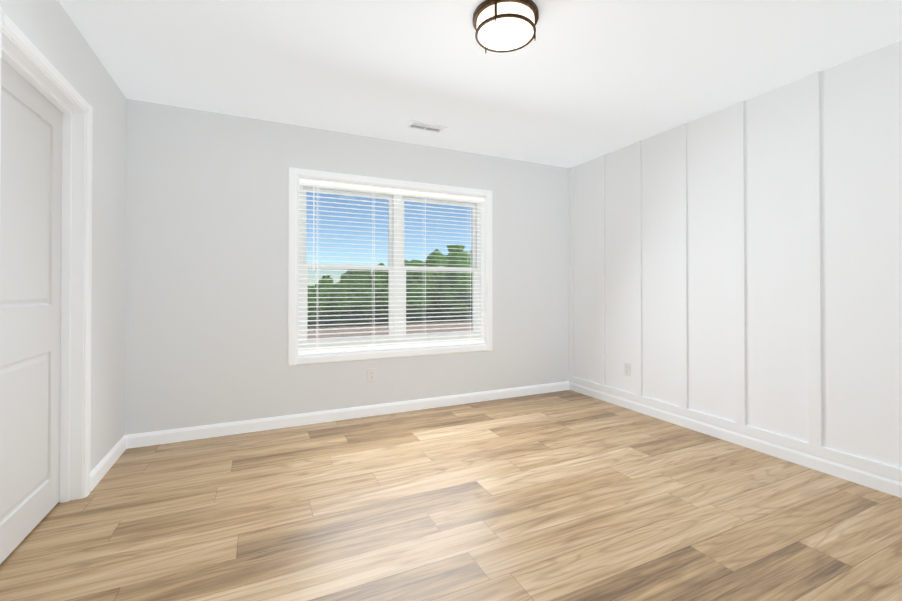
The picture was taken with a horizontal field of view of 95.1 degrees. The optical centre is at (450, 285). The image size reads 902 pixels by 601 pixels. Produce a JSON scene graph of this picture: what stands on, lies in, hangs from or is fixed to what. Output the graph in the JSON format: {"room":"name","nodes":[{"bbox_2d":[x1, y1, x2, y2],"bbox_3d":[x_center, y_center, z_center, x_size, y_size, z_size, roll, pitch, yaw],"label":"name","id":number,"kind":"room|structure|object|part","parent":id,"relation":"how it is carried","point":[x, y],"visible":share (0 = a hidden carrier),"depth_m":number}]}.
{"room":"empty bedroom","nodes":[
{"label":"empty bedroom","id":0,"kind":"room"},
{"bbox_2d":[0,0,125,471],"bbox_3d":[-1.431,-0.100,0.929,0.125,2.440,4.235,0,0,-25],"label":"wall","id":1,"kind":"structure","parent":0,"point":[51,32],"depth_m":2.44},
{"bbox_2d":[0,58,61,563],"bbox_3d":[-1.876,0.102,1.779,0.035,2.025,0.799,0,0,-25],"label":"door","id":2,"kind":"structure","parent":1,"relation":"in","point":[30,244],"depth_m":1.84},
{"bbox_2d":[0,7,92,502],"bbox_3d":[-1.830,0.075,1.801,0.141,2.102,0.929,0,0,-25],"label":"door frame","id":3,"kind":"structure","parent":1,"relation":"attached to","point":[15,56],"depth_m":2.17},
{"bbox_2d":[90,434,129,490],"bbox_3d":[-2.115,1.086,2.550,0.015,0.092,0.645,0,0,-25],"label":"baseboard","id":4,"kind":"structure","parent":1,"relation":"attached to","point":[99,471],"depth_m":2.52},
{"bbox_2d":[124,99,568,434],"bbox_3d":[-0.513,-0.079,3.783,4.203,2.440,0.160,0,0,-25],"label":"wall","id":5,"kind":"structure","parent":0,"point":[206,299],"depth_m":3.23},
{"bbox_2d":[130,381,569,447],"bbox_3d":[-0.486,1.094,3.691,3.933,0.092,0.015,0,0,-25],"label":"baseboard","id":6,"kind":"structure","parent":5,"relation":"attached to","point":[238,427],"depth_m":3.42},
{"bbox_2d":[368,368,375,381],"bbox_3d":[-0.693,0.785,3.601,0.070,0.115,0.006,0,0,-25],"label":"electrical outlet","id":7,"kind":"object","parent":5,"relation":"attached to","point":[371,374],"visible":1,"depth_m":3.60},
{"bbox_2d":[288,167,491,364],"bbox_3d":[-0.482,-0.149,3.786,1.896,1.590,0.173,0,0,-25],"label":"window","id":8,"kind":"structure","parent":5,"relation":"in","point":[396,265],"depth_m":3.78},
{"bbox_3d":[-0.502,-0.153,3.830,1.660,1.346,0.060,0,0,-25],"label":"window sash","id":9,"kind":"part","parent":8,"relation":"part of"},
{"bbox_2d":[307,269,471,338],"bbox_3d":[-0.517,0.181,3.859,1.652,0.679,0.002,0,0,-25],"label":"screen","id":10,"kind":"object","parent":8,"relation":"attached to","point":[414,274],"depth_m":3.80},
{"bbox_2d":[298,179,483,353],"bbox_3d":[-0.469,-0.150,3.758,1.732,1.432,0.070,0,0,-25],"label":"window blind","id":11,"kind":"object","parent":8,"relation":"attached to","point":[313,183],"visible":1,"depth_m":3.69},
{"bbox_2d":[0,390,901,600],"bbox_3d":[0.383,1.227,1.855,4.203,0.200,4.395,0,0,-25],"label":"floor","id":12,"kind":"structure","parent":0,"point":[568,495],"depth_m":1.98},
{"bbox_2d":[58,0,901,167],"bbox_3d":[0.383,-1.388,1.874,4.203,0.150,4.395,0,0,-25],"label":"ceiling","id":13,"kind":"structure","parent":0,"point":[576,82],"depth_m":2.41},
{"bbox_2d":[406,120,446,133],"bbox_3d":[-0.201,-1.297,3.381,0.305,0.010,0.155,0,0,-25],"label":"ceiling vent","id":14,"kind":"object","parent":13,"relation":"in","point":[425,126],"visible":1,"depth_m":3.38},
{"bbox_2d":[473,0,538,53],"bbox_3d":[0.265,-1.256,2.014,0.320,0.112,0.320,0,0,-25],"label":"flush-mount light","id":15,"kind":"object","parent":13,"relation":"attached to","point":[501,26],"visible":1,"depth_m":1.95},
{"bbox_2d":[574,40,901,468],"bbox_3d":[2.264,-0.087,2.655,0.125,2.440,4.235,0,0,-25],"label":"wall","id":16,"kind":"structure","parent":0,"point":[861,187],"depth_m":2.76},
{"bbox_2d":[624,363,630,375],"bbox_3d":[1.639,0.784,3.832,0.006,0.115,0.070,0,0,-25],"label":"electrical outlet","id":17,"kind":"object","parent":16,"relation":"attached to","point":[627,369],"visible":1,"depth_m":3.83},
{"bbox_2d":[569,71,901,497],"bbox_3d":[2.172,-0.087,2.681,0.020,2.440,4.110,0,0,-25],"label":"wall trim","id":18,"kind":"structure","parent":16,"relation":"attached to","point":[812,453],"depth_m":2.93},
{"label":"outside","id":19,"kind":"structure","parent":0,"visible":0},
{"bbox_2d":[307,314,471,338],"bbox_3d":[-46.701,5.431,157.023,350.000,0.300,315.680,0,0,-25],"label":"ground","id":20,"kind":"structure","parent":19,"point":[376,333],"depth_m":41.11},
{"bbox_2d":[308,244,471,326],"bbox_3d":[0.463,-0.618,67.913,220.000,16.029,30.850,0,0,-25],"label":"trees","id":21,"kind":"object","parent":20,"relation":"on","point":[440,260],"depth_m":55.59}
]}

